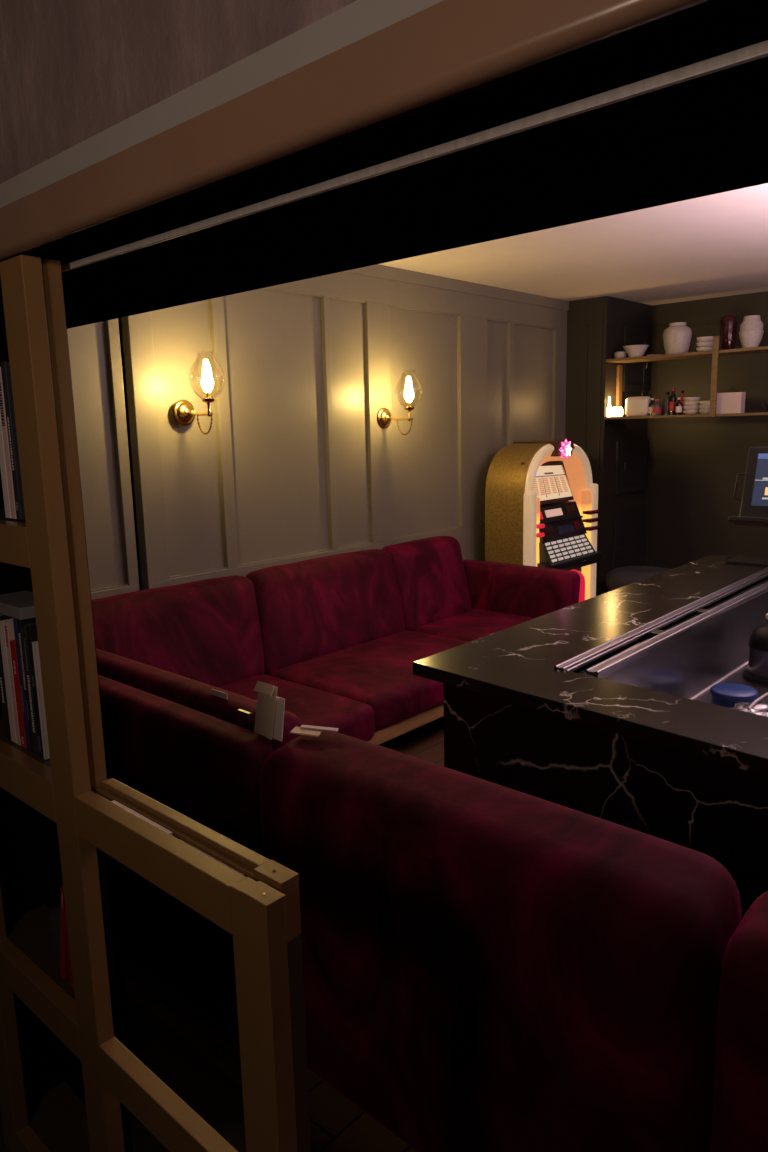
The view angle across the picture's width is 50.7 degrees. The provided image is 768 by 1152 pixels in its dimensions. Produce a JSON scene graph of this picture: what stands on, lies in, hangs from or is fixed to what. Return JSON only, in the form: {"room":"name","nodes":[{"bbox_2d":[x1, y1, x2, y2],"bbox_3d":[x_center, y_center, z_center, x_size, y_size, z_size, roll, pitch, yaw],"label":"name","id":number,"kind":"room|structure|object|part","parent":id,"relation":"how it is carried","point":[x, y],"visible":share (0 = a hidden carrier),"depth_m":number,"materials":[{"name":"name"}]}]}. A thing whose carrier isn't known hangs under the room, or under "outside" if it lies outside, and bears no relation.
{"room":"bar lounge","nodes":[
{"label":"bar lounge","id":0,"kind":"room"},
{"bbox_2d":[0,725,443,1151],"bbox_3d":[1.275,1.133,2.495,5.600,0.060,8.200,8,14,42],"label":"floor","id":1,"kind":"structure","parent":0,"point":[337,1124],"depth_m":2.05,"materials":[{"name":"brown wood"}]},
{"bbox_2d":[0,255,296,1151],"bbox_3d":[-0.515,0.412,1.438,1.150,1.820,0.153,8,14,42],"label":"bookcase","id":2,"kind":"object","parent":1,"relation":"on","point":[69,1081],"visible":0.98,"depth_m":1.31,"materials":[{"name":"brown wood"}]},
{"bbox_2d":[0,413,11,517],"bbox_3d":[-0.634,-0.229,1.421,0.021,0.250,0.076,8,14,42],"label":"book","id":3,"kind":"object","parent":2,"relation":"on","point":[2,452],"visible":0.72,"depth_m":1.40,"materials":[{"name":"paper"}]},
{"bbox_2d":[0,614,12,739],"bbox_3d":[-0.704,0.189,1.571,0.028,0.245,0.076,8,14,42],"label":"book","id":4,"kind":"object","parent":2,"relation":"on","point":[3,697],"visible":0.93,"depth_m":1.55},
{"bbox_2d":[0,367,16,518],"bbox_3d":[-0.618,-0.230,1.405,0.017,0.255,0.076,8,14,42],"label":"book","id":5,"kind":"object","parent":2,"relation":"on","point":[2,404],"visible":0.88,"depth_m":1.38,"materials":[{"name":"paper"}]},
{"bbox_2d":[0,618,16,743],"bbox_3d":[-0.683,0.196,1.553,0.023,0.236,0.075,8,14,42],"label":"book","id":6,"kind":"object","parent":2,"relation":"on","point":[2,629],"visible":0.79,"depth_m":1.52,"materials":[{"name":"paper"}]},
{"bbox_2d":[0,361,24,519],"bbox_3d":[-0.603,-0.231,1.391,0.017,0.262,0.076,8,14,42],"label":"book","id":7,"kind":"object","parent":2,"relation":"on","point":[5,367],"visible":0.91,"depth_m":1.36,"materials":[{"name":"paper"}]},
{"bbox_2d":[4,619,20,745],"bbox_3d":[-0.668,0.196,1.539,0.014,0.240,0.076,8,14,42],"label":"book","id":8,"kind":"object","parent":2,"relation":"on","point":[8,624],"visible":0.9,"depth_m":1.50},
{"bbox_3d":[-0.837,0.383,1.648,0.072,1.818,0.030,8,14,42],"label":"post","id":9,"kind":"part","parent":2,"relation":"part of","materials":[{"name":"wood"}]},
{"bbox_3d":[-0.689,-0.065,1.419,0.361,0.066,0.030,8,14,42],"label":"rail","id":10,"kind":"part","parent":2,"relation":"part of","materials":[{"name":"wood"}]},
{"bbox_2d":[10,640,26,748],"bbox_3d":[-0.653,0.216,1.529,0.023,0.205,0.076,8,14,42],"label":"book","id":11,"kind":"object","parent":2,"relation":"on","point":[12,642],"visible":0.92,"depth_m":1.50,"materials":[{"name":"paper"}]},
{"bbox_2d":[13,618,29,750],"bbox_3d":[-0.639,0.196,1.511,0.013,0.250,0.076,8,14,42],"label":"book","id":12,"kind":"object","parent":2,"relation":"on","point":[14,619],"visible":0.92,"depth_m":1.48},
{"bbox_2d":[16,617,35,752],"bbox_3d":[-0.627,0.196,1.500,0.015,0.252,0.076,8,14,42],"label":"book","id":13,"kind":"object","parent":2,"relation":"on","point":[31,620],"visible":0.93,"depth_m":1.47,"materials":[{"name":"paper"}]},
{"bbox_2d":[0,591,34,619],"bbox_3d":[-0.673,0.053,1.515,0.160,0.022,0.084,8,14,42],"label":"book","id":14,"kind":"object","parent":13,"relation":"on","point":[18,605],"visible":0.64,"depth_m":1.47,"materials":[{"name":"paper"}]},
{"bbox_3d":[-0.678,0.363,1.496,0.361,0.072,0.030,8,14,42],"label":"rail","id":15,"kind":"part","parent":2,"relation":"part of","materials":[{"name":"wood"}]},
{"bbox_2d":[21,622,38,755],"bbox_3d":[-0.614,0.202,1.489,0.017,0.243,0.076,8,14,42],"label":"book","id":16,"kind":"object","parent":2,"relation":"on","point":[23,627],"visible":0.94,"depth_m":1.46,"materials":[{"name":"paper"}]},
{"bbox_3d":[-0.812,0.368,1.718,0.012,1.820,0.110,8,14,42],"label":"panel","id":17,"kind":"part","parent":2,"relation":"part of","materials":[{"name":"black paint"}]},
{"bbox_3d":[-0.657,1.262,1.659,0.361,0.071,0.030,8,14,42],"label":"rail","id":18,"kind":"part","parent":2,"relation":"part of","materials":[{"name":"brown wood"}]},
{"bbox_2d":[26,625,43,757],"bbox_3d":[-0.600,0.204,1.477,0.015,0.243,0.076,8,14,42],"label":"book","id":19,"kind":"object","parent":2,"relation":"on","point":[31,631],"visible":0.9,"depth_m":1.45,"materials":[{"name":"paper"}]},
{"bbox_3d":[-0.667,0.814,1.578,0.361,0.073,0.030,8,14,42],"label":"rail","id":20,"kind":"part","parent":2,"relation":"part of","materials":[{"name":"wood"}]},
{"bbox_2d":[32,641,49,759],"bbox_3d":[-0.590,0.218,1.471,0.006,0.218,0.075,8,14,42],"label":"book","id":21,"kind":"object","parent":2,"relation":"on","point":[35,647],"visible":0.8,"depth_m":1.44,"materials":[{"name":"paper"}]},
{"bbox_3d":[-0.728,0.365,1.724,0.445,1.820,0.012,8,14,42],"label":"panel","id":22,"kind":"part","parent":2,"relation":"part of","materials":[{"name":"black paint"}]},
{"bbox_2d":[48,905,59,956],"bbox_3d":[-0.645,0.717,1.648,0.068,0.090,0.068,8,14,42],"label":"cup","id":23,"kind":"object","parent":2,"relation":"on","point":[54,917],"visible":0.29,"depth_m":1.62,"materials":[{"name":"grey ceramic"}]},
{"bbox_3d":[-0.516,0.427,1.359,0.074,1.818,0.030,8,14,42],"label":"post","id":24,"kind":"part","parent":2,"relation":"part of","materials":[{"name":"wood"}]},
{"bbox_2d":[60,886,69,979],"bbox_3d":[-0.592,0.674,1.552,0.059,0.205,0.050,8,14,42],"label":"book","id":25,"kind":"object","parent":2,"relation":"on","point":[64,960],"visible":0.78,"depth_m":1.54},
{"bbox_2d":[63,898,73,987],"bbox_3d":[-0.574,0.684,1.538,0.023,0.190,0.050,8,14,42],"label":"book","id":26,"kind":"object","parent":2,"relation":"on","point":[69,957],"visible":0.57,"depth_m":1.52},
{"bbox_3d":[-0.548,0.404,1.485,0.014,1.820,0.186,-3,10,-8],"label":"panel","id":27,"kind":"part","parent":2,"relation":"part of","materials":[{"name":"black paint"}]},
{"bbox_3d":[-0.339,0.408,1.190,0.410,0.068,0.030,8,14,42],"label":"rail","id":28,"kind":"part","parent":2,"relation":"part of","materials":[{"name":"wood"}]},
{"bbox_3d":[-0.328,0.861,1.272,0.410,0.073,0.030,8,14,42],"label":"rail","id":29,"kind":"part","parent":2,"relation":"part of","materials":[{"name":"wood"}]},
{"bbox_3d":[-0.149,0.885,1.111,0.074,0.990,0.030,8,14,42],"label":"post","id":30,"kind":"part","parent":2,"relation":"part of","materials":[{"name":"wood"}]},
{"bbox_2d":[96,648,301,1021],"bbox_3d":[-0.681,0.687,2.636,1.438,0.860,0.513,8,14,42],"label":"sofa section","id":31,"kind":"object","parent":1,"relation":"on","point":[181,745],"visible":0.34,"depth_m":2.17,"materials":[{"name":"red fabric"}]},
{"bbox_2d":[96,648,301,751],"bbox_3d":[-0.735,0.523,2.550,1.421,0.506,0.144,8,14,42],"label":"cushion","id":32,"kind":"object","parent":31,"relation":"on","point":[193,694],"depth_m":2.29,"materials":[{"name":"red fabric"}]},
{"bbox_2d":[211,689,227,699],"bbox_3d":[-0.447,0.348,2.196,0.070,0.073,0.010,8,14,42],"label":"card","id":33,"kind":"object","parent":31,"relation":"in","point":[220,694],"visible":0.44,"depth_m":2.19,"materials":[{"name":"white paper"}]},
{"bbox_2d":[237,709,252,730],"bbox_3d":[-0.355,0.374,2.069,0.050,0.062,0.012,8,14,42],"label":"metal clip","id":34,"kind":"object","parent":31,"relation":"on","point":[244,718],"visible":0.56,"depth_m":2.06,"materials":[{"name":"metal"}]},
{"bbox_2d":[254,681,284,740],"bbox_3d":[-0.286,0.331,1.991,0.109,0.141,0.024,8,14,42],"label":"holder","id":35,"kind":"object","parent":31,"relation":"on","point":[269,718],"visible":0.89,"depth_m":1.99,"materials":[{"name":"plastic"}]},
{"bbox_2d":[91,536,579,748],"bbox_3d":[-0.137,0.407,4.055,1.057,0.877,3.001,8,14,42],"label":"sofa","id":36,"kind":"object","parent":1,"relation":"on","point":[340,637],"visible":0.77,"depth_m":4.02,"materials":[{"name":"red fabric"}]},
{"bbox_2d":[91,575,263,686],"bbox_3d":[-1.011,0.323,3.597,0.312,0.494,1.186,8,14,42],"label":"cushion","id":37,"kind":"object","parent":36,"relation":"on","point":[208,631],"depth_m":3.66,"materials":[{"name":"red fabric"}]},
{"bbox_2d":[218,674,374,741],"bbox_3d":[-0.657,0.655,3.325,0.804,0.189,1.049,8,14,42],"label":"seat cushion","id":38,"kind":"object","parent":36,"relation":"on","point":[315,704],"depth_m":3.45,"materials":[{"name":"red fabric"}]},
{"bbox_2d":[245,549,405,674],"bbox_3d":[-0.298,0.164,4.365,0.312,0.498,1.108,8,14,42],"label":"cushion","id":39,"kind":"object","parent":36,"relation":"on","point":[304,611],"depth_m":4.25,"materials":[{"name":"red fabric"}]},
{"bbox_2d":[266,630,467,731],"bbox_3d":[0.031,0.497,4.103,0.754,0.189,1.089,8,14,42],"label":"seat cushion","id":40,"kind":"object","parent":36,"relation":"on","point":[375,670],"depth_m":3.85,"materials":[{"name":"red fabric"}]},
{"bbox_2d":[382,536,471,630],"bbox_3d":[0.272,0.038,4.978,0.309,0.500,0.722,8,14,42],"label":"cushion","id":41,"kind":"object","parent":36,"relation":"on","point":[432,582],"depth_m":4.88,"materials":[{"name":"red fabric"}]},
{"bbox_2d":[414,609,533,641],"bbox_3d":[0.618,0.369,4.736,0.754,0.189,0.694,8,14,42],"label":"seat cushion","id":42,"kind":"object","parent":36,"relation":"on","point":[468,625],"depth_m":4.75,"materials":[{"name":"red fabric"}]},
{"bbox_3d":[0.793,0.190,5.068,0.882,0.512,0.218,8,14,42],"label":"armrest","id":43,"kind":"part","parent":36,"relation":"part of","materials":[{"name":"red fabric"}]},
{"bbox_2d":[259,730,741,1151],"bbox_3d":[0.250,0.822,1.796,1.078,0.849,0.519,8,14,42],"label":"sofa section","id":44,"kind":"object","parent":1,"relation":"on","point":[488,966],"visible":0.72,"depth_m":1.49,"materials":[{"name":"red fabric"}]},
{"bbox_2d":[290,725,338,736],"bbox_3d":[-0.165,0.367,1.920,0.122,0.016,0.039,3,11,25],"label":"folded card","id":45,"kind":"object","parent":44,"relation":"on","point":[309,730],"visible":1,"depth_m":1.92,"materials":[{"name":"paper"}]},
{"bbox_2d":[485,439,602,602],"bbox_3d":[1.154,-0.215,5.655,0.480,1.470,0.890,8,14,42],"label":"jukebox","id":46,"kind":"object","parent":1,"relation":"on","point":[541,497],"visible":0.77,"depth_m":5.42,"materials":[{"name":"gold metal"}]},
{"bbox_3d":[1.078,-0.311,5.362,0.016,0.039,0.133,8,14,42],"label":"coin plate","id":47,"kind":"part","parent":46,"relation":"part of","materials":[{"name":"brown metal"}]},
{"bbox_3d":[1.101,-0.635,5.470,0.085,0.285,0.580,8,14,42],"label":"selection frame","id":48,"kind":"part","parent":46,"relation":"part of","materials":[{"name":"brown metal"}]},
{"bbox_3d":[1.115,-0.632,5.453,0.065,0.225,0.525,8,14,42],"label":"selection panel","id":49,"kind":"part","parent":46,"relation":"part of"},
{"bbox_3d":[1.183,-0.171,5.633,0.070,1.389,0.744,8,14,42],"label":"glow panel","id":50,"kind":"part","parent":46,"relation":"part of","materials":[{"name":"brown"}]},
{"bbox_3d":[1.168,-0.377,5.539,0.150,0.230,0.625,8,14,42],"label":"control panel","id":51,"kind":"part","parent":46,"relation":"part of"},
{"bbox_2d":[413,555,767,919],"bbox_3d":[1.780,0.662,2.311,2.705,0.909,2.599,8,14,42],"label":"bar counter","id":52,"kind":"object","parent":1,"relation":"on","point":[601,706],"depth_m":2.14,"materials":[{"name":"black stone"}]},
{"bbox_2d":[413,555,767,776],"bbox_3d":[1.770,0.242,2.235,2.705,0.038,2.599,8,14,42],"label":"countertop","id":53,"kind":"structure","parent":52,"relation":"on","point":[515,664],"depth_m":2.19,"materials":[{"name":"black stone"}]},
{"bbox_3d":[1.125,0.110,2.940,0.045,0.016,1.956,8,14,41],"label":"rail","id":54,"kind":"part","parent":52,"relation":"part of","materials":[{"name":"metal"}]},
{"bbox_3d":[1.200,0.124,2.891,0.040,0.028,1.931,8,14,41],"label":"rail","id":55,"kind":"part","parent":52,"relation":"part of","materials":[{"name":"metal"}]},
{"bbox_2d":[710,683,757,707],"bbox_3d":[1.140,0.395,2.644,0.143,0.055,0.143,8,14,42],"label":"tub","id":56,"kind":"object","parent":52,"relation":"in","point":[727,695],"visible":0.84,"depth_m":2.61,"materials":[{"name":"plastic"}]},
{"bbox_2d":[725,447,767,566],"bbox_3d":[1.845,-0.314,3.679,0.511,0.536,0.212,8,14,42],"label":"monitor","id":57,"kind":"object","parent":52,"relation":"on","point":[754,501],"visible":1,"depth_m":3.78,"materials":[{"name":"black plastic"}]},
{"bbox_3d":[1.680,-0.421,3.835,0.039,0.132,0.055,8,14,42],"label":"handle","id":58,"kind":"part","parent":57,"relation":"part of","materials":[{"name":"black plastic"}]},
{"bbox_3d":[1.740,-0.070,3.822,0.195,0.012,0.185,8,14,42],"label":"foot plate","id":59,"kind":"part","parent":57,"relation":"part of","materials":[{"name":"black plastic"}]},
{"bbox_2d":[731,702,767,716],"bbox_3d":[1.140,0.425,2.473,0.285,0.060,0.161,-7,12,-30],"label":"plastic bag","id":60,"kind":"object","parent":52,"relation":"in","point":[757,709],"visible":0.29,"depth_m":2.47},
{"bbox_2d":[747,692,767,709],"bbox_3d":[1.159,0.387,2.514,0.011,0.024,0.231,7,13,38],"label":"straw","id":61,"kind":"object","parent":60,"relation":"on","point":[765,694],"visible":1,"depth_m":2.50,"materials":[{"name":"white plastic"}]},
{"bbox_2d":[743,613,767,684],"bbox_3d":[1.386,0.250,2.896,0.180,0.239,0.180,8,14,42],"label":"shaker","id":62,"kind":"object","parent":52,"relation":"in","point":[757,671],"visible":1,"depth_m":2.87,"materials":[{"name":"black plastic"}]},
{"bbox_2d":[605,566,670,590],"bbox_3d":[1.918,0.195,6.011,0.550,0.500,0.550,8,14,42],"label":"upholstered stool","id":63,"kind":"object","parent":1,"relation":"on","point":[616,578],"visible":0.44,"depth_m":5.88,"materials":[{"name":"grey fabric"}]},
{"bbox_2d":[710,891,767,1151],"bbox_3d":[1.024,0.947,1.006,1.142,0.849,0.379,8,14,42],"label":"sofa section","id":64,"kind":"object","parent":1,"relation":"on","point":[740,1094],"visible":1,"depth_m":1.18,"materials":[{"name":"red fabric"}]},
{"bbox_2d":[67,264,568,599],"bbox_3d":[-0.233,-0.525,4.702,0.132,2.485,4.860,8,14,42],"label":"wall","id":65,"kind":"structure","parent":0,"point":[295,462],"depth_m":4.39,"materials":[{"name":"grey paint"}]},
{"bbox_2d":[118,318,141,589],"bbox_3d":[-1.170,-0.325,3.723,0.030,2.485,0.070,8,14,42],"label":"trim","id":66,"kind":"structure","parent":65,"relation":"attached to","point":[119,319],"depth_m":3.68,"materials":[{"name":"black paint"}]},
{"bbox_2d":[173,351,224,434],"bbox_3d":[-0.837,-0.828,3.692,0.279,0.366,0.159,8,14,42],"label":"wall sconce","id":67,"kind":"object","parent":65,"relation":"attached to","point":[184,414],"visible":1,"depth_m":3.73,"materials":[{"name":"gold metal"}]},
{"bbox_3d":[-0.843,-0.745,3.714,0.181,0.022,0.013,8,14,42],"label":"arm","id":68,"kind":"part","parent":67,"relation":"part of","materials":[{"name":"gold metal"}]},
{"bbox_3d":[-0.794,-0.900,3.638,0.159,0.207,0.159,8,14,42],"label":"lamp shade","id":69,"kind":"part","parent":67,"relation":"part of","materials":[{"name":"clear glass"}]},
{"bbox_3d":[-0.794,-0.866,3.644,0.055,0.082,0.055,8,14,42],"label":"bulb","id":70,"kind":"part","parent":67,"relation":"part of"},
{"bbox_2d":[205,392,210,397],"bbox_3d":[-0.792,-0.813,3.654,0.024,0.030,0.024,8,14,42],"label":"bulb socket","id":71,"kind":"object","parent":67,"relation":"attached to","point":[208,395],"depth_m":3.64,"materials":[{"name":"gold metal"}]},
{"bbox_2d":[377,375,422,434],"bbox_3d":[0.100,-1.001,4.707,0.279,0.366,0.159,8,14,42],"label":"wall sconce","id":72,"kind":"object","parent":65,"relation":"attached to","point":[384,418],"visible":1,"depth_m":4.74,"materials":[{"name":"gold metal"}]},
{"bbox_3d":[0.094,-0.918,4.729,0.181,0.022,0.013,8,14,42],"label":"arm","id":73,"kind":"part","parent":72,"relation":"part of","materials":[{"name":"gold metal"}]},
{"bbox_3d":[0.143,-1.073,4.653,0.159,0.207,0.159,8,14,42],"label":"lamp shade","id":74,"kind":"part","parent":72,"relation":"part of","materials":[{"name":"clear glass"}]},
{"bbox_3d":[0.143,-1.039,4.659,0.055,0.082,0.055,8,14,42],"label":"bulb","id":75,"kind":"part","parent":72,"relation":"part of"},
{"bbox_2d":[582,310,602,595],"bbox_3d":[1.596,-0.803,6.273,0.150,2.385,0.010,8,14,42],"label":"trim","id":76,"kind":"structure","parent":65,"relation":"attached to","point":[600,333],"depth_m":6.17,"materials":[{"name":"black paint"}]},
{"bbox_2d":[0,0,767,328],"bbox_3d":[0.057,-1.210,0.778,5.600,1.580,0.457,8,14,42],"label":"wall","id":77,"kind":"structure","parent":0,"point":[706,135],"depth_m":0.90,"materials":[{"name":"black paint"}]},
{"bbox_2d":[66,324,128,1018],"bbox_3d":[-1.368,0.244,2.478,1.530,1.820,0.242,8,14,42],"label":"door frame","id":78,"kind":"structure","parent":77,"relation":"attached to","point":[110,862],"depth_m":2.16,"materials":[{"name":"black paint"}]},
{"bbox_2d":[41,259,310,1151],"bbox_3d":[-0.309,0.447,1.223,0.502,1.819,0.043,8,14,42],"label":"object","id":79,"kind":"structure","parent":77,"relation":"in","point":[226,851],"depth_m":1.23,"materials":[{"name":"brown wood"}]},
{"bbox_3d":[-0.306,0.408,1.220,0.502,0.087,0.031,8,14,42],"label":"rail","id":80,"kind":"part","parent":79,"relation":"part of","materials":[{"name":"brown wood"}]},
{"bbox_2d":[0,0,442,207],"bbox_3d":[-0.078,-0.475,0.741,5.600,0.031,0.018,8,14,42],"label":"trim","id":81,"kind":"structure","parent":77,"relation":"attached to","point":[359,19],"depth_m":0.80,"materials":[{"name":"wood"}]},
{"bbox_2d":[0,0,737,261],"bbox_3d":[0.000,-0.420,0.687,5.400,0.061,0.030,8,14,42],"label":"trim","id":82,"kind":"structure","parent":77,"relation":"attached to","point":[446,48],"depth_m":0.70,"materials":[{"name":"brown wood"}]},
{"bbox_2d":[61,40,767,272],"bbox_3d":[0.699,-0.310,0.181,3.270,0.009,0.006,8,14,42],"label":"trim","id":83,"kind":"structure","parent":77,"relation":"attached to","point":[753,52],"depth_m":0.73,"materials":[{"name":"metal"}]},
{"bbox_2d":[379,183,767,304],"bbox_3d":[2.072,-1.560,3.001,5.650,0.050,5.600,8,14,42],"label":"ceiling","id":84,"kind":"structure","parent":0,"point":[715,245],"depth_m":4.56,"materials":[{"name":"paint"}]},
{"bbox_2d":[565,296,651,595],"bbox_3d":[1.811,-0.929,6.658,0.430,2.485,0.875,8,14,42],"label":"wall pillar","id":85,"kind":"structure","parent":0,"point":[618,313],"depth_m":6.24,"materials":[{"name":"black paint"}]},
{"bbox_2d":[612,507,645,569],"bbox_3d":[2.015,-0.297,6.622,0.049,0.485,0.540,8,14,42],"label":"door","id":86,"kind":"structure","parent":85,"relation":"attached to","point":[628,548],"depth_m":6.61,"materials":[{"name":"black paint"}]},
{"bbox_2d":[614,439,648,494],"bbox_3d":[2.001,-0.882,6.515,0.049,0.415,0.540,8,14,42],"label":"door","id":87,"kind":"structure","parent":85,"relation":"attached to","point":[631,456],"depth_m":6.50,"materials":[{"name":"black paint"}]},
{"bbox_2d":[622,326,647,391],"bbox_3d":[1.983,-1.694,6.370,0.049,0.485,0.395,8,14,42],"label":"door","id":88,"kind":"structure","parent":85,"relation":"attached to","point":[635,373],"depth_m":6.37,"materials":[{"name":"black paint"}]},
{"bbox_2d":[643,291,767,568],"bbox_3d":[4.125,-0.695,5.065,5.180,2.485,0.100,8,14,42],"label":"wall","id":89,"kind":"structure","parent":0,"point":[694,463],"depth_m":6.41,"materials":[{"name":"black paint"}]},
{"bbox_2d":[604,336,767,419],"bbox_3d":[2.786,-1.379,5.566,2.368,0.535,0.773,8,14,42],"label":"shelf unit","id":90,"kind":"object","parent":89,"relation":"attached to","point":[715,353],"visible":0.84,"depth_m":5.63,"materials":[{"name":"brown wood"}]},
{"bbox_2d":[607,397,611,416],"bbox_3d":[1.702,-1.277,6.126,0.034,0.150,0.034,8,14,42],"label":"bottle","id":91,"kind":"object","parent":90,"relation":"on","point":[609,407],"visible":1,"depth_m":6.12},
{"bbox_2d":[611,407,622,416],"bbox_3d":[1.758,-1.239,6.116,0.092,0.075,0.092,8,14,42],"label":"candle holder","id":92,"kind":"object","parent":90,"relation":"on","point":[616,411],"visible":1,"depth_m":6.08,"materials":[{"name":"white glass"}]},
{"bbox_2d":[614,351,626,357],"bbox_3d":[1.775,-1.654,6.085,0.090,0.055,0.090,8,14,42],"label":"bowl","id":93,"kind":"object","parent":90,"relation":"on","point":[620,354],"visible":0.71,"depth_m":6.05,"materials":[{"name":"grey ceramic"}]},
{"bbox_2d":[623,345,648,356],"bbox_3d":[1.863,-1.657,6.002,0.190,0.086,0.190,8,14,42],"label":"bowl","id":94,"kind":"object","parent":90,"relation":"on","point":[632,350],"visible":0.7,"depth_m":5.95,"materials":[{"name":"white ceramic"}]},
{"bbox_2d":[625,396,650,415],"bbox_3d":[1.892,-1.260,6.035,0.186,0.146,0.096,8,14,42],"label":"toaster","id":95,"kind":"object","parent":90,"relation":"on","point":[634,406],"visible":0.89,"depth_m":5.99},
{"bbox_2d":[648,398,653,415],"bbox_3d":[1.966,-1.240,5.950,0.053,0.128,0.053,8,14,42],"label":"bottle","id":96,"kind":"object","parent":90,"relation":"on","point":[651,403],"visible":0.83,"depth_m":5.94,"materials":[{"name":"clear glass"}]},
{"bbox_2d":[652,399,661,415],"bbox_3d":[1.987,-1.228,5.906,0.069,0.117,0.069,8,14,42],"label":"bottle","id":97,"kind":"object","parent":90,"relation":"on","point":[656,407],"visible":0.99,"depth_m":5.88,"materials":[{"name":"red glass"}]},
{"bbox_2d":[662,392,669,414],"bbox_3d":[2.070,-1.260,5.933,0.066,0.168,0.066,8,14,42],"label":"bottle","id":98,"kind":"object","parent":90,"relation":"on","point":[665,403],"visible":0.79,"depth_m":5.91,"materials":[{"name":"grey glass"}]},
{"bbox_2d":[668,388,676,414],"bbox_3d":[2.087,-1.261,5.861,0.055,0.194,0.055,8,14,42],"label":"bottle","id":99,"kind":"object","parent":90,"relation":"on","point":[672,399],"visible":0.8,"depth_m":5.84,"materials":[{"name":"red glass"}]},
{"bbox_2d":[663,322,691,353],"bbox_3d":[2.091,-1.690,5.784,0.196,0.217,0.196,8,14,42],"label":"jar","id":100,"kind":"object","parent":90,"relation":"on","point":[677,337],"visible":0.84,"depth_m":5.72,"materials":[{"name":"grey ceramic"}]},
{"bbox_2d":[675,397,681,414],"bbox_3d":[2.104,-1.212,5.787,0.045,0.122,0.045,8,14,42],"label":"bottle","id":101,"kind":"object","parent":90,"relation":"on","point":[678,409],"visible":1,"depth_m":5.77,"materials":[{"name":"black glass"}]},
{"bbox_2d":[680,390,684,414],"bbox_3d":[2.161,-1.255,5.877,0.052,0.173,0.052,8,14,42],"label":"bottle","id":102,"kind":"object","parent":90,"relation":"on","point":[682,391],"visible":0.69,"depth_m":5.86,"materials":[{"name":"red glass"}]},
{"bbox_2d":[682,410,698,414],"bbox_3d":[2.194,-1.170,5.794,0.120,0.034,0.120,8,14,42],"label":"bowl","id":103,"kind":"object","parent":90,"relation":"on","point":[686,412],"visible":0.84,"depth_m":5.75,"materials":[{"name":"white ceramic"}]},
{"bbox_2d":[683,405,698,409],"bbox_3d":[2.193,-1.199,5.789,0.120,0.034,0.120,8,14,42],"label":"bowl","id":104,"kind":"object","parent":103,"relation":"on","point":[693,407],"visible":0.89,"depth_m":5.75,"materials":[{"name":"white ceramic"}]},
{"bbox_2d":[683,401,698,405],"bbox_3d":[2.193,-1.227,5.784,0.120,0.034,0.120,8,14,42],"label":"bowl","id":105,"kind":"object","parent":104,"relation":"on","point":[688,403],"visible":0.9,"depth_m":5.74,"materials":[{"name":"white ceramic"}]},
{"bbox_2d":[683,397,700,401],"bbox_3d":[2.192,-1.256,5.779,0.120,0.034,0.120,8,14,42],"label":"bowl","id":106,"kind":"object","parent":105,"relation":"on","point":[685,399],"visible":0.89,"depth_m":5.73,"materials":[{"name":"white ceramic"}]},
{"bbox_2d":[696,347,712,351],"bbox_3d":[2.243,-1.579,5.665,0.120,0.034,0.120,8,14,42],"label":"bowl","id":107,"kind":"object","parent":90,"relation":"on","point":[699,349],"visible":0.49,"depth_m":5.62,"materials":[{"name":"white ceramic"}]},
{"bbox_2d":[696,341,712,346],"bbox_3d":[2.243,-1.612,5.659,0.120,0.034,0.120,8,14,42],"label":"bowl","id":108,"kind":"object","parent":107,"relation":"on","point":[699,344],"visible":0.85,"depth_m":5.62,"materials":[{"name":"white ceramic"}]},
{"bbox_2d":[697,336,712,341],"bbox_3d":[2.242,-1.646,5.653,0.120,0.034,0.120,8,14,42],"label":"bowl","id":109,"kind":"object","parent":108,"relation":"on","point":[708,338],"visible":0.84,"depth_m":5.61,"materials":[{"name":"white ceramic"}]},
{"bbox_2d":[699,409,709,413],"bbox_3d":[2.281,-1.158,5.717,0.120,0.034,0.120,8,14,42],"label":"bowl","id":110,"kind":"object","parent":90,"relation":"on","point":[702,411],"visible":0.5,"depth_m":5.68,"materials":[{"name":"white ceramic"}]},
{"bbox_2d":[699,405,709,408],"bbox_3d":[2.280,-1.187,5.711,0.120,0.034,0.120,8,14,42],"label":"bowl","id":111,"kind":"object","parent":110,"relation":"on","point":[700,406],"visible":0.66,"depth_m":5.67,"materials":[{"name":"white ceramic"}]},
{"bbox_2d":[699,400,716,404],"bbox_3d":[2.279,-1.215,5.706,0.120,0.034,0.120,8,14,42],"label":"bowl","id":112,"kind":"object","parent":111,"relation":"on","point":[700,402],"visible":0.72,"depth_m":5.67,"materials":[{"name":"white ceramic"}]},
{"bbox_2d":[720,314,736,349],"bbox_3d":[2.355,-1.662,5.545,0.106,0.236,0.106,8,14,42],"label":"vase","id":113,"kind":"object","parent":90,"relation":"on","point":[728,326],"visible":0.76,"depth_m":5.51,"materials":[{"name":"red ceramic"}]},
{"bbox_2d":[716,392,745,413],"bbox_3d":[2.383,-1.188,5.574,0.165,0.140,0.080,8,14,42],"label":"box","id":114,"kind":"object","parent":90,"relation":"on","point":[733,402],"visible":0.94,"depth_m":5.54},
{"bbox_2d":[739,315,763,347],"bbox_3d":[2.466,-1.635,5.447,0.154,0.212,0.154,8,14,42],"label":"vase","id":115,"kind":"object","parent":90,"relation":"on","point":[751,328],"visible":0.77,"depth_m":5.39,"materials":[{"name":"grey ceramic"}]},
{"bbox_2d":[651,315,767,328],"bbox_3d":[4.068,-1.733,4.826,5.160,0.015,0.016,8,14,42],"label":"trim","id":116,"kind":"structure","parent":89,"relation":"attached to","point":[762,316],"depth_m":6.26,"materials":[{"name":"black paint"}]},
{"bbox_2d":[711,694,755,707],"bbox_3d":[1.140,0.403,2.645,0.136,0.040,0.136,8,14,42],"label":"lid","id":117,"kind":"object","parent":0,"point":[724,700],"depth_m":2.59,"materials":[{"name":"blue plastic"}]}
]}

